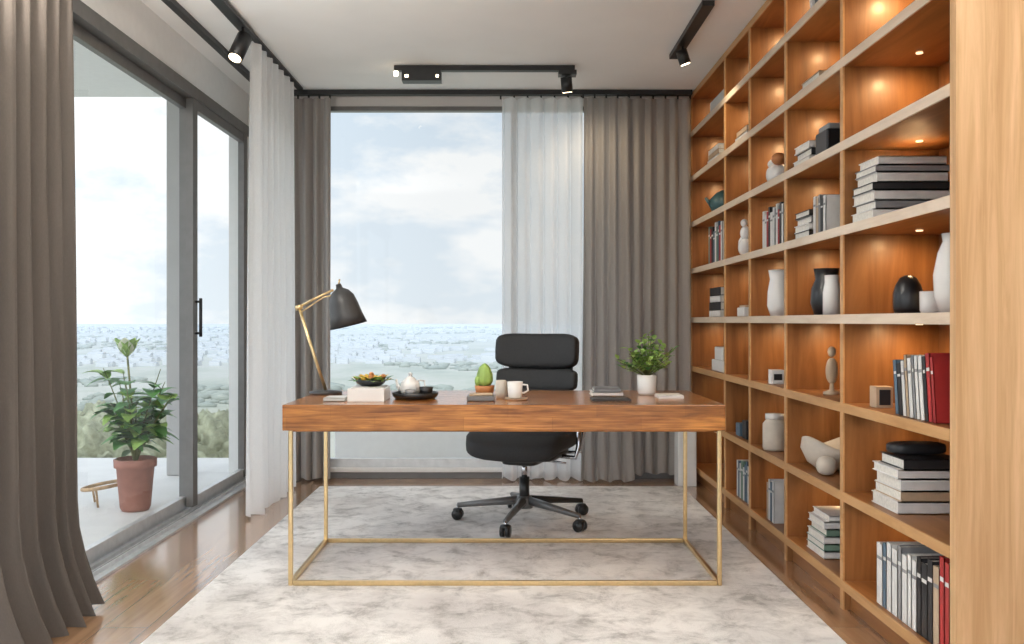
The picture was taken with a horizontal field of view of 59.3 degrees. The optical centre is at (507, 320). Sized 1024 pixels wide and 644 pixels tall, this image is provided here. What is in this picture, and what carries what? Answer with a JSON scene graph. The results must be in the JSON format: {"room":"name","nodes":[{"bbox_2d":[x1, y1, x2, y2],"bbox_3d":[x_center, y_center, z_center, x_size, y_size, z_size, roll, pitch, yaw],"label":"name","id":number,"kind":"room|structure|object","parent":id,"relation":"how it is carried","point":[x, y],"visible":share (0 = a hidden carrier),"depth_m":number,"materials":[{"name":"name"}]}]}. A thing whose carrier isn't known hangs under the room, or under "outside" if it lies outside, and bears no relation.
{"room":"office","nodes":[
{"label":"office","id":0,"kind":"room"},
{"bbox_2d":[73,40,160,96],"bbox_3d":[-2.737,-0.376,2.335,1.625,2.969,8.670,0,0,0],"label":"ceiling","id":1,"kind":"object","parent":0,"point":[94,76],"visible":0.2,"depth_m":6.21,"materials":[{"name":"white paint"}]},
{"bbox_2d":[81,0,248,125],"bbox_3d":[-1.860,-1.455,2.525,0.120,0.230,7.450,0,0,0],"label":"wall","id":2,"kind":"structure","parent":0,"point":[133,18],"depth_m":4.81,"materials":[{"name":"white paint"}]},
{"bbox_2d":[73,0,248,561],"bbox_3d":[-1.823,-0.140,2.493,0.154,2.390,7.385,0,0,0],"label":"door","id":3,"kind":"structure","parent":2,"relation":"in","point":[91,30],"depth_m":5.11,"materials":[{"name":"metal"}]},
{"bbox_2d":[167,101,178,475],"bbox_3d":[-2.370,-0.275,6.530,0.160,2.768,0.160,0,0,0],"label":"column","id":4,"kind":"structure","parent":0,"point":[172,110],"depth_m":6.45,"materials":[{"name":"grey metal"}]},
{"bbox_2d":[229,136,248,473],"bbox_3d":[-1.860,-0.124,6.220,0.120,2.429,0.060,0,0,0],"label":"wall","id":5,"kind":"structure","parent":0,"point":[233,144],"depth_m":6.19,"materials":[{"name":"white paint"}]},
{"bbox_2d":[89,476,245,582],"bbox_3d":[-1.815,1.075,2.493,0.210,0.030,7.385,0,0,0],"label":"trim","id":6,"kind":"structure","parent":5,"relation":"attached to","point":[112,560],"depth_m":4.52,"materials":[{"name":"metal"}]},
{"bbox_2d":[141,0,765,94],"bbox_3d":[-0.070,-1.630,2.585,3.700,0.120,7.570,0,0,0],"label":"ceiling","id":7,"kind":"structure","parent":0,"point":[322,44],"depth_m":4.97,"materials":[{"name":"paint"}]},
{"bbox_2d":[0,0,104,643],"bbox_3d":[-1.605,-0.242,2.490,0.227,2.654,7.180,0,0,0],"label":"curtain","id":8,"kind":"object","parent":7,"relation":"hanging from","point":[48,585],"visible":1,"depth_m":3.16,"materials":[{"name":"beige fabric"}]},
{"bbox_2d":[161,0,249,81],"bbox_3d":[-1.645,-1.554,2.490,0.040,0.029,7.180,0,0,0],"label":"rail","id":9,"kind":"object","parent":7,"relation":"attached to","point":[173,5],"depth_m":4.84,"materials":[{"name":"black metal"}]},
{"bbox_2d":[210,0,255,62],"bbox_3d":[-1.400,-1.452,4.450,0.110,0.212,0.900,0,0,0],"label":"spotlight","id":10,"kind":"object","parent":7,"relation":"attached to","point":[242,41],"visible":1,"depth_m":4.66,"materials":[{"name":"black metal"}]},
{"bbox_2d":[230,5,302,89],"bbox_3d":[-1.400,-1.563,4.630,0.040,0.011,2.860,0,0,0],"label":"rail","id":11,"kind":"object","parent":7,"relation":"attached to","point":[297,85],"visible":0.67,"depth_m":5.43,"materials":[{"name":"black metal"}]},
{"bbox_2d":[246,38,295,516],"bbox_3d":[-1.402,-0.236,5.381,0.089,2.642,0.935,0,0,0],"label":"sheer curtain","id":12,"kind":"object","parent":11,"relation":"hanging from","point":[271,205],"visible":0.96,"depth_m":5.25,"materials":[{"name":"white fabric"}]},
{"bbox_2d":[394,65,576,92],"bbox_3d":[-0.142,-1.485,5.542,1.124,0.167,0.093,0,0,0],"label":"track light","id":13,"kind":"object","parent":7,"relation":"attached to","point":[411,74],"visible":1,"depth_m":5.52,"materials":[{"name":"black metal"}]},
{"bbox_2d":[294,90,691,95],"bbox_3d":[-0.125,-1.552,6.125,2.750,0.033,0.050,0,0,0],"label":"rail","id":14,"kind":"object","parent":7,"relation":"attached to","point":[296,92],"visible":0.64,"depth_m":6.10,"materials":[{"name":"black metal"}]},
{"bbox_2d":[294,95,330,480],"bbox_3d":[-1.354,-0.225,6.123,0.304,2.619,0.092,0,0,0],"label":"curtain","id":15,"kind":"object","parent":14,"relation":"hanging from","point":[312,117],"visible":0.7,"depth_m":6.11,"materials":[{"name":"grey fabric"}]},
{"bbox_2d":[500,96,582,480],"bbox_3d":[0.227,-0.225,6.130,0.565,2.619,0.080,0,0,0],"label":"sheer curtain","id":16,"kind":"object","parent":14,"relation":"hanging from","point":[542,140],"visible":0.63,"depth_m":6.12,"materials":[{"name":"white fabric"}]},
{"bbox_2d":[581,94,634,482],"bbox_3d":[0.672,-0.225,6.085,0.361,2.619,0.096,0,0,0],"label":"curtain","id":17,"kind":"object","parent":14,"relation":"hanging from","point":[607,456],"visible":0.87,"depth_m":6.09,"materials":[{"name":"grey fabric"}]},
{"bbox_2d":[627,96,690,475],"bbox_3d":[1.030,-0.242,6.131,0.432,2.584,0.063,0,0,0],"label":"curtain","id":18,"kind":"object","parent":14,"relation":"hanging from","point":[660,143],"visible":0.79,"depth_m":6.12,"materials":[{"name":"grey fabric"}]},
{"bbox_2d":[669,0,714,65],"bbox_3d":[0.983,-1.500,4.850,0.087,0.138,0.900,0,0,0],"label":"track light","id":19,"kind":"object","parent":7,"relation":"attached to","point":[679,52],"visible":1,"depth_m":4.82,"materials":[{"name":"black metal"}]},
{"bbox_2d":[249,95,690,140],"bbox_3d":[-0.130,-0.240,6.310,3.580,2.660,0.120,0,0,0],"label":"wall","id":20,"kind":"structure","parent":0,"point":[335,100],"depth_m":6.25,"materials":[{"name":"paint"}]},
{"bbox_2d":[330,467,501,471],"bbox_3d":[-0.260,1.030,6.232,2.180,0.030,0.034,0,0,0],"label":"trim","id":21,"kind":"structure","parent":20,"relation":"attached to","point":[332,469],"depth_m":6.21,"materials":[{"name":"white paint"}]},
{"bbox_2d":[330,106,583,466],"bbox_3d":[-0.260,-0.233,6.300,2.080,2.525,0.070,0,0,0],"label":"window","id":22,"kind":"structure","parent":20,"relation":"in","point":[334,461],"depth_m":6.27,"materials":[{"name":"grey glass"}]},
{"bbox_2d":[330,472,673,477],"bbox_3d":[-0.265,1.067,6.242,3.030,0.043,0.013,0,0,0],"label":"baseboard","id":23,"kind":"structure","parent":20,"relation":"attached to","point":[332,474],"depth_m":6.24,"materials":[{"name":"white wood"}]},
{"bbox_2d":[51,458,890,643],"bbox_3d":[-1.710,1.160,2.650,6.980,0.140,9.300,0,0,0],"label":"floor","id":24,"kind":"structure","parent":0,"point":[140,596],"depth_m":4.37,"materials":[{"name":"brown wood"}]},
{"bbox_2d":[80,479,117,507],"bbox_3d":[-2.440,1.038,5.460,0.282,0.147,0.282,0,0,0],"label":"stool","id":25,"kind":"object","parent":24,"relation":"on","point":[93,487],"visible":0.69,"depth_m":5.36,"materials":[{"name":"wood"}]},
{"bbox_2d":[84,338,178,511],"bbox_3d":[-2.207,0.604,5.335,0.646,1.010,0.558,0,0,0],"label":"potted plant","id":26,"kind":"object","parent":24,"relation":"on","point":[135,473],"visible":0.99,"depth_m":5.23,"materials":[{"name":"green plant"}]},
{"bbox_2d":[141,486,846,643],"bbox_3d":[-0.048,1.084,4.090,2.365,0.012,3.580,0,0,0],"label":"rug","id":27,"kind":"object","parent":24,"relation":"on","point":[252,601],"visible":1,"depth_m":3.72,"materials":[{"name":"white carpet"}]},
{"bbox_2d":[282,390,724,585],"bbox_3d":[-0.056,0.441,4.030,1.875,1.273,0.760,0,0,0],"label":"desk","id":28,"kind":"object","parent":27,"relation":"on","point":[543,410],"visible":0.99,"depth_m":3.65,"materials":[{"name":"brown wood"}]},
{"bbox_2d":[295,279,366,394],"bbox_3d":[-0.826,0.072,4.200,0.335,0.535,0.176,0,0,0],"label":"desk lamp","id":29,"kind":"object","parent":28,"relation":"on","point":[345,310],"depth_m":4.16,"materials":[{"name":"black metal"}]},
{"bbox_2d":[323,396,346,400],"bbox_3d":[-0.735,0.332,3.860,0.090,0.015,0.120,0,0,0],"label":"notebook","id":30,"kind":"object","parent":28,"relation":"on","point":[328,398],"visible":0.86,"depth_m":3.80,"materials":[{"name":"white paper"}]},
{"bbox_2d":[347,385,389,401],"bbox_3d":[-0.598,0.310,3.880,0.155,0.058,0.200,0,0,0],"label":"storage box","id":31,"kind":"object","parent":28,"relation":"on","point":[357,393],"visible":0.96,"depth_m":3.78,"materials":[{"name":"white ceramic"}]},
{"bbox_2d":[349,372,393,386],"bbox_3d":[-0.593,0.251,3.893,0.198,0.060,0.172,0,0,0],"label":"flower bowl","id":32,"kind":"object","parent":31,"relation":"on","point":[367,380],"visible":1,"depth_m":3.86,"materials":[{"name":"black ceramic"}]},
{"bbox_2d":[392,391,437,399],"bbox_3d":[-0.406,0.326,3.940,0.204,0.028,0.204,0,0,0],"label":"serving tray","id":33,"kind":"object","parent":28,"relation":"on","point":[398,395],"visible":0.86,"depth_m":3.86,"materials":[{"name":"black ceramic"}]},
{"bbox_2d":[395,372,424,393],"bbox_3d":[-0.431,0.278,3.955,0.132,0.105,0.092,0,0,0],"label":"teapot","id":34,"kind":"object","parent":33,"relation":"on","point":[409,382],"visible":0.8,"depth_m":3.93,"materials":[{"name":"white ceramic"}]},
{"bbox_2d":[405,389,415,393],"bbox_3d":[-0.420,0.313,3.878,0.050,0.035,0.050,0,0,0],"label":"tea cup","id":35,"kind":"object","parent":33,"relation":"on","point":[407,391],"visible":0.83,"depth_m":3.86,"materials":[{"name":"white ceramic"}]},
{"bbox_2d":[419,386,432,393],"bbox_3d":[-0.355,0.308,3.905,0.060,0.045,0.060,0,0,0],"label":"tea cup","id":36,"kind":"object","parent":33,"relation":"on","point":[424,389],"visible":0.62,"depth_m":3.88,"materials":[{"name":"black ceramic"}]},
{"bbox_2d":[467,393,494,400],"bbox_3d":[-0.115,0.325,3.850,0.120,0.030,0.100,0,0,0],"label":"book","id":37,"kind":"object","parent":28,"relation":"on","point":[472,396],"visible":1,"depth_m":3.80,"materials":[{"name":"grey paper"}]},
{"bbox_2d":[475,363,494,392],"bbox_3d":[-0.105,0.265,4.050,0.090,0.150,0.090,0,0,0],"label":"potted cactus","id":38,"kind":"object","parent":37,"relation":"on","point":[484,378],"visible":0.88,"depth_m":4.03,"materials":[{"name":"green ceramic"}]},
{"bbox_2d":[495,380,506,398],"bbox_3d":[-0.030,0.299,3.950,0.052,0.080,0.052,0,0,0],"label":"ceramic jar","id":39,"kind":"object","parent":28,"relation":"on","point":[501,385],"visible":0.98,"depth_m":3.93,"materials":[{"name":"white ceramic"}]},
{"bbox_2d":[505,381,528,400],"bbox_3d":[0.037,0.300,3.880,0.108,0.078,0.104,0,0,0],"label":"coffee mug","id":40,"kind":"object","parent":28,"relation":"on","point":[515,392],"visible":1,"depth_m":3.85,"materials":[{"name":"white ceramic"}]},
{"bbox_2d":[589,386,622,395],"bbox_3d":[0.450,0.323,4.140,0.140,0.034,0.160,0,0,0],"label":"stack","id":41,"kind":"object","parent":28,"relation":"on","point":[596,390],"visible":1,"depth_m":4.07,"materials":[{"name":"grey paper"}]},
{"bbox_2d":[589,397,630,400],"bbox_3d":[0.438,0.335,3.865,0.165,0.009,0.130,0,0,0],"label":"book","id":42,"kind":"object","parent":28,"relation":"on","point":[590,398],"visible":1,"depth_m":3.83,"materials":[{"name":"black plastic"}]},
{"bbox_2d":[615,330,680,394],"bbox_3d":[0.646,0.189,4.178,0.300,0.301,0.369,0,0,0],"label":"potted plant","id":43,"kind":"object","parent":28,"relation":"on","point":[646,382],"visible":1,"depth_m":4.12,"materials":[{"name":"green plant"}]},
{"bbox_2d":[654,393,683,398],"bbox_3d":[0.715,0.333,4.000,0.110,0.014,0.120,0,0,0],"label":"notepad","id":44,"kind":"object","parent":28,"relation":"on","point":[658,395],"visible":1,"depth_m":3.94,"materials":[{"name":"white paper"}]},
{"bbox_2d":[451,333,588,536],"bbox_3d":[0.075,0.574,4.822,0.771,1.007,0.750,0,0,20],"label":"office chair","id":45,"kind":"object","parent":27,"relation":"on","point":[541,361],"visible":0.7,"depth_m":4.86,"materials":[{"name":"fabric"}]},
{"bbox_2d":[674,432,695,486],"bbox_3d":[1.180,0.909,5.988,0.120,0.359,0.144,0,0,0],"label":"subwoofer","id":46,"kind":"object","parent":24,"relation":"on","point":[678,436],"visible":0.84,"depth_m":5.92,"materials":[{"name":"ceramic"}]},
{"bbox_2d":[690,0,1023,643],"bbox_3d":[1.459,-0.238,4.385,0.392,2.657,3.691,0,0,0],"label":"bookshelf","id":47,"kind":"object","parent":24,"relation":"on","point":[900,77],"visible":0.9,"depth_m":3.40,"materials":[{"name":"brown wood"}]},
{"bbox_2d":[704,190,723,210],"bbox_3d":[1.344,-0.756,5.700,0.202,0.150,0.170,0,0,0],"label":"jug","id":48,"kind":"object","parent":47,"relation":"in","point":[717,200],"visible":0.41,"depth_m":5.65,"materials":[{"name":"ceramic"}]},
{"bbox_2d":[707,143,723,163],"bbox_3d":[1.385,-1.041,5.650,0.200,0.091,0.300,0,0,0],"label":"book stack","id":49,"kind":"object","parent":47,"relation":"in","point":[718,149],"visible":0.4,"depth_m":5.57,"materials":[{"name":"white paper"}]},
{"bbox_2d":[709,221,723,263],"bbox_3d":[1.375,-0.486,5.584,0.180,0.250,0.368,0,0,0],"label":"books","id":50,"kind":"object","parent":47,"relation":"in","point":[716,234],"visible":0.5,"depth_m":5.55,"materials":[{"name":"paper"}]},
{"bbox_2d":[709,287,723,316],"bbox_3d":[1.395,-0.117,5.600,0.220,0.182,0.300,0,0,0],"label":"book stack","id":51,"kind":"object","parent":47,"relation":"in","point":[716,305],"visible":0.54,"depth_m":5.55,"materials":[{"name":"white paper"}]},
{"bbox_2d":[710,89,723,111],"bbox_3d":[1.400,-1.356,5.600,0.200,0.100,0.400,0,0,0],"label":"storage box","id":52,"kind":"object","parent":47,"relation":"in","point":[720,96],"visible":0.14,"depth_m":5.59,"materials":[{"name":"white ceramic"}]},
{"bbox_2d":[712,347,723,372],"bbox_3d":[1.367,0.234,5.515,0.165,0.150,0.330,0,0,0],"label":"storage box","id":53,"kind":"object","parent":47,"relation":"in","point":[718,362],"visible":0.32,"depth_m":5.49,"materials":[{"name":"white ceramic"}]},
{"bbox_2d":[735,125,748,141],"bbox_3d":[1.395,-1.026,4.965,0.220,0.060,0.250,0,0,0],"label":"book stack","id":54,"kind":"object","parent":47,"relation":"in","point":[744,130],"visible":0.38,"depth_m":4.93,"materials":[{"name":"white paper"}]},
{"bbox_2d":[736,420,748,439],"bbox_3d":[1.335,0.594,4.990,0.090,0.100,0.220,0,0,0],"label":"box","id":55,"kind":"object","parent":47,"relation":"in","point":[742,428],"visible":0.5,"depth_m":4.93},
{"bbox_2d":[737,460,748,503],"bbox_3d":[1.375,0.869,4.928,0.180,0.220,0.257,0,0,0],"label":"books","id":56,"kind":"object","parent":47,"relation":"in","point":[742,465],"visible":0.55,"depth_m":4.92,"materials":[{"name":"white paper"}]},
{"bbox_2d":[737,305,748,315],"bbox_3d":[1.345,-0.057,4.995,0.110,0.062,0.150,0,0,0],"label":"storage box","id":57,"kind":"object","parent":47,"relation":"in","point":[742,310],"visible":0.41,"depth_m":4.95,"materials":[{"name":"white ceramic"}]},
{"bbox_2d":[738,219,748,254],"bbox_3d":[1.325,-0.465,5.038,0.080,0.208,0.126,0,0,0],"label":"ceramic figurine","id":58,"kind":"object","parent":47,"relation":"on","point":[743,243],"visible":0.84,"depth_m":5.00,"materials":[{"name":"white ceramic"}]},
{"bbox_2d":[762,202,783,247],"bbox_3d":[1.375,-0.461,4.372,0.180,0.200,0.345,0,0,0],"label":"books","id":59,"kind":"object","parent":47,"relation":"in","point":[772,219],"visible":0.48,"depth_m":4.36,"materials":[{"name":"white paper"}]},
{"bbox_2d":[763,413,783,450],"bbox_3d":[1.335,0.553,4.500,0.120,0.182,0.120,0,0,0],"label":"storage jar","id":60,"kind":"object","parent":47,"relation":"in","point":[773,426],"visible":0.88,"depth_m":4.45,"materials":[{"name":"white ceramic"}]},
{"bbox_2d":[766,153,783,180],"bbox_3d":[1.340,-0.753,4.475,0.100,0.145,0.190,0,0,0],"label":"abstract sculpture","id":61,"kind":"object","parent":47,"relation":"on","point":[776,164],"visible":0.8,"depth_m":4.42,"materials":[{"name":"white ceramic"}]},
{"bbox_2d":[767,479,783,523],"bbox_3d":[1.375,0.879,4.412,0.180,0.200,0.123,0,0,0],"label":"books","id":62,"kind":"object","parent":47,"relation":"in","point":[775,487],"visible":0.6,"depth_m":4.35,"materials":[{"name":"white paper"}]},
{"bbox_2d":[767,270,783,315],"bbox_3d":[1.335,-0.138,4.425,0.120,0.225,0.125,0,0,0],"label":"vase","id":63,"kind":"object","parent":47,"relation":"in","point":[775,295],"visible":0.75,"depth_m":4.39,"materials":[{"name":"ceramic"}]},
{"bbox_2d":[768,369,783,383],"bbox_3d":[1.320,0.274,4.429,0.060,0.070,0.062,0,0,0],"label":"desk clock","id":64,"kind":"object","parent":47,"relation":"on","point":[775,376],"visible":0.94,"depth_m":4.40,"materials":[{"name":"white ceramic"}]},
{"bbox_2d":[794,209,812,238],"bbox_3d":[1.415,-0.419,3.940,0.260,0.116,0.200,0,0,0],"label":"book stack","id":65,"kind":"object","parent":47,"relation":"in","point":[805,218],"visible":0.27,"depth_m":3.91,"materials":[{"name":"white paper"}]},
{"bbox_2d":[793,140,815,166],"bbox_3d":[1.415,-0.726,3.950,0.260,0.091,0.220,0,0,0],"label":"book stack","id":66,"kind":"object","parent":47,"relation":"in","point":[807,150],"visible":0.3,"depth_m":3.90,"materials":[{"name":"white paper"}]},
{"bbox_2d":[800,70,825,90],"bbox_3d":[1.425,-1.026,3.910,0.250,0.060,0.240,0,0,0],"label":"book stack","id":67,"kind":"object","parent":47,"relation":"in","point":[819,72],"visible":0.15,"depth_m":3.87,"materials":[{"name":"white paper"}]},
{"bbox_2d":[810,0,817,7],"bbox_3d":[1.430,-1.405,3.821,0.300,0.196,0.060,0,0,0],"label":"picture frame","id":68,"kind":"object","parent":47,"relation":"on","point":[812,2],"visible":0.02,"depth_m":3.80,"materials":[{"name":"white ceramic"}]},
{"bbox_2d":[800,436,839,474],"bbox_3d":[1.405,0.571,3.880,0.253,0.146,0.310,0,0,0],"label":"sculpture","id":69,"kind":"object","parent":47,"relation":"on","point":[825,457],"visible":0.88,"depth_m":3.83,"materials":[{"name":"white ceramic"}]},
{"bbox_2d":[806,506,839,558],"bbox_3d":[1.430,0.890,3.810,0.260,0.178,0.220,0,0,0],"label":"book stack","id":70,"kind":"object","parent":47,"relation":"in","point":[823,538],"visible":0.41,"depth_m":3.74,"materials":[{"name":"white paper"}]},
{"bbox_2d":[810,268,839,314],"bbox_3d":[1.345,-0.123,3.800,0.130,0.195,0.130,0,0,0],"label":"vase","id":71,"kind":"object","parent":47,"relation":"in","point":[816,301],"visible":0.59,"depth_m":3.77,"materials":[{"name":"ceramic"}]},
{"bbox_2d":[813,194,839,233],"bbox_3d":[1.375,-0.441,3.715,0.180,0.160,0.149,0,0,0],"label":"books","id":72,"kind":"object","parent":47,"relation":"in","point":[826,207],"visible":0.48,"depth_m":3.64,"materials":[{"name":"white paper"}]},
{"bbox_2d":[816,123,839,154],"bbox_3d":[1.405,-0.743,3.710,0.230,0.125,0.140,0,0,0],"label":"storage box","id":73,"kind":"object","parent":47,"relation":"in","point":[828,136],"visible":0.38,"depth_m":3.65,"materials":[{"name":"black ceramic"}]},
{"bbox_2d":[823,275,839,314],"bbox_3d":[1.315,-0.106,3.655,0.070,0.160,0.070,0,0,0],"label":"vase","id":74,"kind":"object","parent":47,"relation":"in","point":[831,290],"visible":0.96,"depth_m":3.63,"materials":[{"name":"ceramic"}]},
{"bbox_2d":[823,346,839,394],"bbox_3d":[1.360,0.208,3.780,0.070,0.202,0.070,0,0,0],"label":"wooden figurine","id":75,"kind":"object","parent":47,"relation":"on","point":[831,365],"visible":1,"depth_m":3.77,"materials":[{"name":"beige wood"}]},
{"bbox_2d":[870,386,892,407],"bbox_3d":[1.340,0.272,3.229,0.060,0.075,0.062,0,0,0],"label":"clock","id":76,"kind":"object","parent":47,"relation":"on","point":[880,396],"visible":1,"depth_m":3.20,"materials":[{"name":"beige wood"}]},
{"bbox_2d":[851,156,949,222],"bbox_3d":[1.427,-0.471,3.270,0.285,0.221,0.200,0,0,0],"label":"book stack","id":77,"kind":"object","parent":47,"relation":"in","point":[886,184],"visible":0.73,"depth_m":3.17,"materials":[{"name":"white paper"}]},
{"bbox_2d":[893,275,922,312],"bbox_3d":[1.405,-0.094,3.160,0.100,0.136,0.100,0,0,0],"label":"vase","id":78,"kind":"object","parent":47,"relation":"in","point":[907,288],"visible":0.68,"depth_m":3.12,"materials":[{"name":"ceramic"}]},
{"bbox_2d":[871,451,949,513],"bbox_3d":[1.430,0.553,3.110,0.260,0.182,0.220,0,0,0],"label":"book stack","id":79,"kind":"object","parent":47,"relation":"in","point":[905,484],"visible":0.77,"depth_m":3.00,"materials":[{"name":"white paper"}]},
{"bbox_2d":[886,441,945,454],"bbox_3d":[1.410,0.438,3.110,0.200,0.042,0.100,0,0,0],"label":"decorative bowl","id":80,"kind":"object","parent":79,"relation":"on","point":[896,447],"visible":1,"depth_m":3.07,"materials":[{"name":"black ceramic"}]},
{"bbox_2d":[877,542,949,643],"bbox_3d":[1.395,0.839,2.879,0.220,0.280,0.518,0,0,0],"label":"books","id":81,"kind":"object","parent":47,"relation":"in","point":[913,579],"visible":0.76,"depth_m":2.85,"materials":[{"name":"white paper"}]},
{"bbox_2d":[893,353,949,422],"bbox_3d":[1.385,0.203,2.853,0.200,0.212,0.306,0,0,0],"label":"books","id":82,"kind":"object","parent":47,"relation":"in","point":[921,382],"visible":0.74,"depth_m":2.78,"materials":[{"name":"paper"}]},
{"bbox_2d":[919,291,938,312],"bbox_3d":[1.440,-0.063,3.060,0.076,0.075,0.076,0,0,0],"label":"cup","id":83,"kind":"object","parent":47,"relation":"on","point":[927,304],"visible":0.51,"depth_m":3.03,"materials":[{"name":"ceramic"}]},
{"bbox_2d":[933,233,949,311],"bbox_3d":[1.400,-0.151,2.830,0.116,0.250,0.116,0,0,0],"label":"vase","id":84,"kind":"object","parent":47,"relation":"in","point":[941,274],"visible":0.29,"depth_m":2.81,"materials":[{"name":"ceramic"}]},
{"label":"outside","id":85,"kind":"structure","parent":0,"visible":0},
{"bbox_2d":[77,324,501,456],"bbox_3d":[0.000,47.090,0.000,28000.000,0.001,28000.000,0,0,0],"label":"landscape","id":86,"kind":"structure","parent":85,"point":[208,375],"depth_m":892.17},
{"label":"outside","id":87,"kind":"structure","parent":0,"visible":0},
{"bbox_2d":[77,400,228,457],"bbox_3d":[-5.044,1.895,10.373,5.786,2.206,5.597,0,0,0],"label":"hedge","id":88,"kind":"object","parent":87,"point":[213,428],"visible":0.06,"depth_m":8.38,"materials":[{"name":"green plant"}]},
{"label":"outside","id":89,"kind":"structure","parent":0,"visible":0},
{"bbox_3d":[0.610,1.170,6.900,4.780,0.120,0.800,0,0,0],"label":"floor","id":90,"kind":"structure","parent":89,"visible":0},
{"bbox_2d":[335,432,471,456],"bbox_3d":[0.825,0.870,7.060,4.350,0.479,0.120,0,0,0],"label":"parapet","id":91,"kind":"object","parent":90,"relation":"on","point":[347,444],"visible":0.02,"depth_m":7.00,"materials":[{"name":"white paint"}]},
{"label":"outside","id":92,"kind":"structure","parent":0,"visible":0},
{"bbox_2d":[77,325,501,410],"bbox_3d":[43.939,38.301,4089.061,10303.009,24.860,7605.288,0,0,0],"label":"city buildings","id":93,"kind":"structure","parent":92,"point":[351,349],"depth_m":1249.60}
]}

